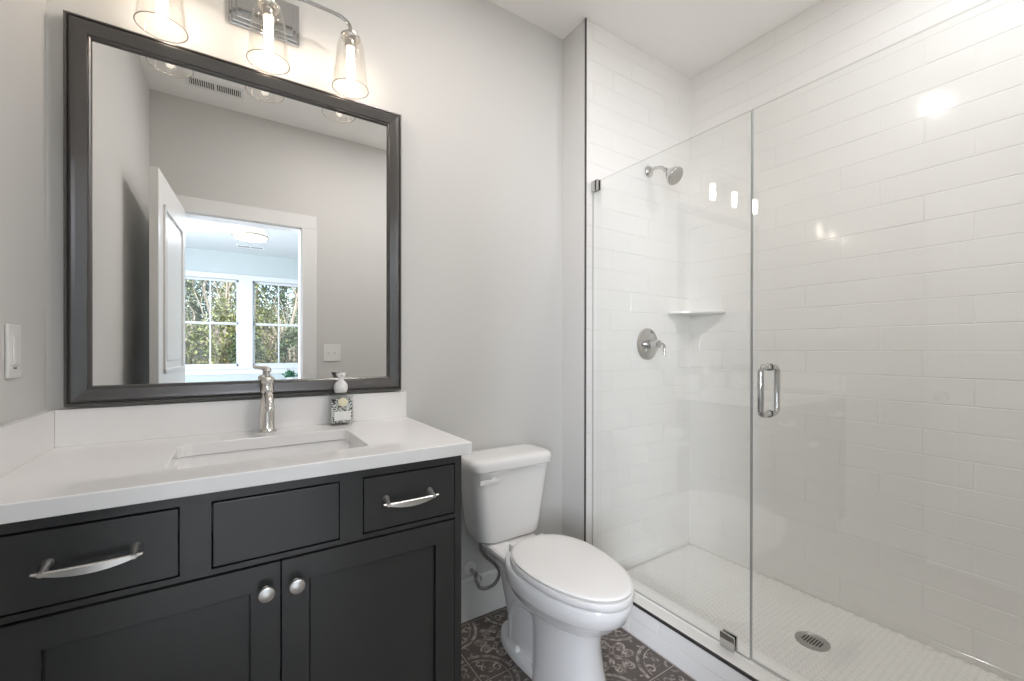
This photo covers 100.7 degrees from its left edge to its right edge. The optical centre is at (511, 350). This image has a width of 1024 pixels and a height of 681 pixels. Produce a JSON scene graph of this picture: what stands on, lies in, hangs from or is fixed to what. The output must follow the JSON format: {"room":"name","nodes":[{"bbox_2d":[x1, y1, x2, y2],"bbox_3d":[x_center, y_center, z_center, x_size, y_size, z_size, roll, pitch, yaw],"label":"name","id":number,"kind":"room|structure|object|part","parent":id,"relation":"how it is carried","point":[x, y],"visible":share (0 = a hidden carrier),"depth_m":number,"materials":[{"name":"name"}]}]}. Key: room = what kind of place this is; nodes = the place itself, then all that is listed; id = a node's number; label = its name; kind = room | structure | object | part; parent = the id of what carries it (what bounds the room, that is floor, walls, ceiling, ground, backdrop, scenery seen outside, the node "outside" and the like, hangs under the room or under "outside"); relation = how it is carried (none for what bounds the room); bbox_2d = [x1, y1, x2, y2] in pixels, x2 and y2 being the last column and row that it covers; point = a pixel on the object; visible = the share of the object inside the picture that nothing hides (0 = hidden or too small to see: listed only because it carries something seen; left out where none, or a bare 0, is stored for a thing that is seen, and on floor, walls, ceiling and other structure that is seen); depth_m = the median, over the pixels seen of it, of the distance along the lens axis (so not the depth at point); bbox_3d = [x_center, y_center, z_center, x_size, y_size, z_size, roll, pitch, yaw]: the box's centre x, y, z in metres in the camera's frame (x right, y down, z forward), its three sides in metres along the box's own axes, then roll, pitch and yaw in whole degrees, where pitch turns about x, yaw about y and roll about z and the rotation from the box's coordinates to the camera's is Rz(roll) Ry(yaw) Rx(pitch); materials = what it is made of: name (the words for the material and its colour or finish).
{"room":"bathroom","nodes":[
{"label":"bathroom","id":0,"kind":"room"},
{"bbox_2d":[0,0,45,424],"bbox_3d":[-0.848,-0.198,0.406,0.120,2.752,1.710,0,0,-33],"label":"wall","id":1,"kind":"structure","parent":0,"point":[22,22],"depth_m":1.03,"materials":[{"name":"paint"}]},
{"bbox_2d":[5,324,20,378],"bbox_3d":[-1.142,0.001,0.974,0.010,0.122,0.070,0,0,-33],"label":"wall plate","id":2,"kind":"object","parent":1,"relation":"attached to","point":[12,332],"visible":1,"depth_m":0.96,"materials":[{"name":"white plastic"}]},
{"bbox_2d":[46,0,562,578],"bbox_3d":[-0.192,-0.201,1.930,2.889,2.752,0.120,0,0,-33],"label":"wall","id":3,"kind":"structure","parent":0,"point":[476,86],"depth_m":1.82,"materials":[{"name":"paint"}]},
{"bbox_2d":[133,0,188,43],"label":"vanity light","id":4,"kind":"object","parent":3,"relation":"attached to","point":[161,5],"depth_m":1.20,"materials":[{"name":"clear glass"}]},
{"bbox_3d":[-0.993,-1.003,1.202,0.121,0.178,0.121,0,0,-33],"label":"lamp shade","id":5,"kind":"part","parent":4,"relation":"part of","materials":[{"name":"clear glass"}]},
{"bbox_3d":[-0.993,-1.002,1.202,0.026,0.101,0.026,0,0,-33],"label":"bulb","id":6,"kind":"part","parent":4,"relation":"part of","materials":[{"name":"white glass"}]},
{"bbox_2d":[55,391,405,447],"bbox_3d":[-0.835,0.212,1.426,0.980,0.102,0.019,0,0,-33],"label":"backsplash","id":7,"kind":"structure","parent":3,"relation":"attached to","point":[95,425],"depth_m":1.32,"materials":[{"name":"white stone"}]},
{"bbox_2d":[63,10,401,406],"bbox_3d":[-0.832,-0.387,1.418,0.939,1.081,0.032,0,0,-33],"label":"wall mirror","id":8,"kind":"object","parent":3,"relation":"attached to","point":[223,219],"visible":0.89,"depth_m":1.35,"materials":[{"name":"grey metal"}]},
{"bbox_2d":[228,0,298,74],"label":"vanity light","id":9,"kind":"object","parent":3,"relation":"attached to","point":[270,21],"depth_m":1.39,"materials":[{"name":"silver metal"}]},
{"bbox_2d":[256,0,279,22],"bbox_3d":[-0.773,-1.085,1.346,0.066,0.064,0.066,0,0,-33],"label":"socket","id":10,"kind":"object","parent":9,"relation":"attached to","point":[269,9],"depth_m":1.33,"materials":[{"name":"silver metal"}]},
{"bbox_3d":[-0.773,-1.003,1.346,0.121,0.178,0.121,0,0,-33],"label":"lamp shade","id":11,"kind":"part","parent":9,"relation":"part of","materials":[{"name":"clear glass"}]},
{"bbox_3d":[-0.773,-1.003,1.346,0.026,0.101,0.026,0,0,-33],"label":"bulb","id":12,"kind":"part","parent":9,"relation":"part of","materials":[{"name":"white glass"}]},
{"bbox_2d":[298,0,368,98],"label":"vanity light","id":13,"kind":"object","parent":3,"relation":"attached to","point":[350,38],"depth_m":1.47,"materials":[{"name":"silver metal"}]},
{"bbox_3d":[-0.778,-1.141,1.342,0.525,0.057,0.022,0,0,-33],"label":"arm","id":14,"kind":"part","parent":13,"relation":"part of","materials":[{"name":"silver metal"}]},
{"bbox_2d":[340,29,360,52],"bbox_3d":[-0.564,-1.085,1.483,0.066,0.064,0.066,0,0,-33],"label":"socket","id":15,"kind":"object","parent":13,"relation":"attached to","point":[350,38],"depth_m":1.47,"materials":[{"name":"silver metal"}]},
{"bbox_3d":[-0.565,-1.003,1.483,0.121,0.178,0.121,0,0,-33],"label":"lamp shade","id":16,"kind":"part","parent":13,"relation":"part of","materials":[{"name":"clear glass"}]},
{"bbox_3d":[-0.565,-1.003,1.483,0.026,0.101,0.026,0,0,-33],"label":"bulb","id":17,"kind":"part","parent":13,"relation":"part of","materials":[{"name":"white glass"}]},
{"bbox_2d":[464,561,481,583],"bbox_3d":[-0.161,0.964,1.828,0.060,0.072,0.090,0,0,-33],"label":"supply valve","id":18,"kind":"object","parent":3,"relation":"attached to","point":[470,567],"visible":1,"depth_m":1.85,"materials":[{"name":"silver metal"}]},
{"bbox_2d":[461,568,505,622],"bbox_3d":[-0.099,1.085,1.914,0.823,0.182,0.016,0,0,-33],"label":"baseboard","id":19,"kind":"structure","parent":3,"relation":"attached to","point":[475,602],"depth_m":1.88,"materials":[{"name":"white paint"}]},
{"bbox_2d":[461,606,695,680],"bbox_3d":[-0.091,1.237,0.906,1.934,0.121,1.950,0,0,-33],"label":"floor","id":20,"kind":"structure","parent":0,"point":[484,657],"depth_m":1.62,"materials":[{"name":"tile"}]},
{"bbox_2d":[0,455,460,680],"bbox_3d":[-0.695,0.738,1.176,0.976,0.877,0.588,0,0,-33],"label":"bathroom vanity","id":21,"kind":"object","parent":20,"relation":"on","point":[356,577],"visible":1,"depth_m":0.94,"materials":[{"name":"grey paint"}]},
{"bbox_3d":[-0.782,0.392,0.788,0.150,0.029,0.037,0,0,-33],"label":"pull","id":22,"kind":"part","parent":21,"relation":"part of","materials":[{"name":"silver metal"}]},
{"bbox_3d":[-0.797,0.395,0.811,0.253,0.137,0.018,0,0,-33],"label":"drawer","id":23,"kind":"part","parent":21,"relation":"part of","materials":[{"name":"grey paint"}]},
{"bbox_3d":[-0.721,0.768,0.862,0.438,0.568,0.018,0,0,-33],"label":"door","id":24,"kind":"part","parent":21,"relation":"part of","materials":[{"name":"grey paint"}]},
{"bbox_2d":[0,391,471,524],"bbox_3d":[-0.691,0.230,1.192,1.004,0.137,0.568,0,0,-33],"label":"countertop","id":25,"kind":"structure","parent":21,"relation":"on","point":[58,462],"depth_m":1.12,"materials":[{"name":"white stone"}]},
{"bbox_2d":[254,366,276,432],"bbox_3d":[-0.776,0.157,1.342,0.066,0.213,0.147,0,0,-33],"label":"faucet","id":26,"kind":"object","parent":25,"relation":"on","point":[267,408],"visible":1,"depth_m":1.36,"materials":[{"name":"silver metal"}]},
{"bbox_3d":[-0.807,0.068,1.375,0.050,0.035,0.026,0,0,-33],"label":"lever","id":27,"kind":"part","parent":26,"relation":"part of","materials":[{"name":"silver metal"}]},
{"bbox_3d":[-0.762,0.154,1.329,0.027,0.060,0.110,0,0,-33],"label":"spout","id":28,"kind":"part","parent":26,"relation":"part of","materials":[{"name":"silver metal"}]},
{"bbox_2d":[328,372,351,423],"bbox_3d":[-0.611,0.170,1.516,0.078,0.185,0.063,0,0,-33],"label":"soap dispenser","id":29,"kind":"object","parent":25,"relation":"on","point":[340,408],"visible":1,"depth_m":1.50,"materials":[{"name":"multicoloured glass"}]},
{"bbox_3d":[-0.548,0.540,0.946,0.034,0.034,0.029,0,0,-33],"label":"knob","id":30,"kind":"part","parent":21,"relation":"part of","materials":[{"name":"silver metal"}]},
{"bbox_3d":[-0.537,0.395,0.982,0.254,0.137,0.018,0,0,-33],"label":"false drawer","id":31,"kind":"part","parent":21,"relation":"part of","materials":[{"name":"grey paint"}]},
{"bbox_3d":[-0.497,0.540,0.980,0.034,0.034,0.029,0,0,-33],"label":"knob","id":32,"kind":"part","parent":21,"relation":"part of","materials":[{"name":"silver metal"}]},
{"bbox_3d":[-0.352,0.768,1.104,0.436,0.568,0.018,0,0,-33],"label":"door","id":33,"kind":"part","parent":21,"relation":"part of","materials":[{"name":"grey paint"}]},
{"bbox_3d":[-0.275,0.395,1.153,0.252,0.137,0.018,0,0,-33],"label":"drawer","id":34,"kind":"part","parent":21,"relation":"part of","materials":[{"name":"grey paint"}]},
{"bbox_3d":[-0.269,0.392,1.125,0.150,0.029,0.037,0,0,-33],"label":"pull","id":35,"kind":"part","parent":21,"relation":"part of","materials":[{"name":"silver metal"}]},
{"bbox_2d":[461,443,634,680],"bbox_3d":[0.127,0.804,1.575,0.398,0.746,0.785,0,0,-33],"label":"toilet","id":36,"kind":"object","parent":20,"relation":"on","point":[562,593],"visible":0.98,"depth_m":1.50,"materials":[{"name":"white ceramic"}]},
{"bbox_2d":[476,543,500,589],"bbox_3d":[-0.101,0.909,1.815,0.127,0.250,0.076,0,0,-33],"label":"supply hose","id":37,"kind":"object","parent":36,"relation":"attached to","point":[483,553],"visible":0.81,"depth_m":1.82,"materials":[{"name":"grey"}]},
{"bbox_3d":[-0.093,0.512,1.657,0.089,0.026,0.024,0,0,-38],"label":"flush lever","id":38,"kind":"part","parent":36,"relation":"part of","materials":[{"name":"white plastic"}]},
{"bbox_3d":[-0.034,0.631,1.822,0.372,0.304,0.185,0,0,-33],"label":"tank","id":39,"kind":"part","parent":36,"relation":"part of","materials":[{"name":"white ceramic"}]},
{"bbox_3d":[-0.030,0.454,1.816,0.398,0.048,0.208,0,0,-33],"label":"tank lid","id":40,"kind":"part","parent":36,"relation":"part of","materials":[{"name":"white ceramic"}]},
{"bbox_3d":[0.193,0.751,1.456,0.316,0.067,0.501,0,0,-33],"label":"lid","id":41,"kind":"part","parent":36,"relation":"part of","materials":[{"name":"white plastic"}]},
{"bbox_3d":[0.199,0.747,1.446,0.322,0.026,0.489,0,0,-33],"label":"seat","id":42,"kind":"part","parent":36,"relation":"part of","materials":[{"name":"white plastic"}]},
{"bbox_2d":[622,578,810,680],"bbox_3d":[0.812,1.105,1.398,0.140,0.146,1.542,0,0,-33],"label":"shower curb","id":43,"kind":"object","parent":20,"relation":"on","point":[702,657],"visible":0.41,"depth_m":1.55,"materials":[{"name":"tile"}]},
{"bbox_2d":[591,110,751,659],"bbox_3d":[0.592,0.114,1.724,0.026,1.840,0.746,0,0,-33],"label":"screen","id":44,"kind":"object","parent":43,"relation":"on","point":[728,640],"visible":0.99,"depth_m":1.59,"materials":[{"name":"clear glass"}]},
{"bbox_2d":[562,18,689,568],"bbox_3d":[0.648,-0.201,2.307,0.829,2.752,0.171,0,0,-33],"label":"wall","id":45,"kind":"structure","parent":0,"point":[626,111],"depth_m":2.15,"materials":[{"name":"tile"}]},
{"bbox_2d":[637,328,665,359],"bbox_3d":[0.742,-0.035,2.223,0.168,0.168,0.078,0,0,-33],"label":"shower valve","id":46,"kind":"object","parent":45,"relation":"attached to","point":[648,343],"visible":1,"depth_m":2.23,"materials":[{"name":"silver metal"}]},
{"bbox_3d":[0.781,-0.009,2.213,0.055,0.067,0.013,0,0,-28],"label":"lever","id":47,"kind":"part","parent":46,"relation":"part of","materials":[{"name":"silver metal"}]},
{"bbox_2d":[645,166,682,185],"bbox_3d":[0.781,-0.909,2.176,0.093,0.145,0.196,0,0,-33],"label":"showerhead","id":48,"kind":"object","parent":45,"relation":"attached to","point":[673,175],"visible":1,"depth_m":2.13,"materials":[{"name":"silver metal"}]},
{"bbox_3d":[0.758,-0.940,2.208,0.017,0.049,0.109,0,0,-33],"label":"arm","id":49,"kind":"part","parent":48,"relation":"part of","materials":[{"name":"silver metal"}]},
{"bbox_2d":[488,0,822,78],"bbox_3d":[0.311,-1.635,1.163,2.889,0.120,1.949,0,0,-33],"label":"ceiling","id":50,"kind":"structure","parent":0,"point":[689,37],"depth_m":2.02,"materials":[{"name":"paint"}]},
{"bbox_2d":[625,543,1011,680],"bbox_3d":[1.155,1.148,1.628,0.725,0.059,1.550,0,0,-33],"label":"floor","id":51,"kind":"structure","parent":0,"point":[715,588],"depth_m":1.73,"materials":[{"name":"white tile"}]},
{"bbox_2d":[795,631,830,651],"bbox_3d":[1.156,1.117,1.632,0.114,0.003,0.114,0,0,-33],"label":"shower drain","id":52,"kind":"object","parent":51,"relation":"on","point":[812,641],"visible":1,"depth_m":1.63,"materials":[{"name":"metal"}]},
{"bbox_2d":[689,0,1023,680],"bbox_3d":[1.463,-0.199,1.922,0.130,2.752,1.710,0,0,-33],"label":"wall","id":53,"kind":"structure","parent":0,"point":[888,204],"depth_m":1.75,"materials":[{"name":"tile"}]},
{"bbox_2d":[668,310,725,315],"bbox_3d":[1.006,-0.210,2.313,0.202,0.015,0.214,0,0,-33],"label":"corner shelf","id":54,"kind":"object","parent":53,"relation":"attached to","point":[693,312],"visible":1,"depth_m":2.31,"materials":[{"name":"white ceramic"}]},
{"bbox_3d":[0.811,-0.196,0.401,2.889,2.752,0.123,0,0,-33],"label":"wall","id":55,"kind":"structure","parent":0,"visible":0},
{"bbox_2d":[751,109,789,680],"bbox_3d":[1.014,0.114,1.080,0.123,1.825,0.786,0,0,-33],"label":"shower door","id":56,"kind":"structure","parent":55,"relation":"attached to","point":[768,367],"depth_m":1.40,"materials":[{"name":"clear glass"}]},
{"bbox_3d":[0.827,0.128,1.365,0.123,0.175,0.024,0,0,-33],"label":"handle","id":57,"kind":"part","parent":56,"relation":"part of","materials":[{"name":"silver metal"}]}
]}

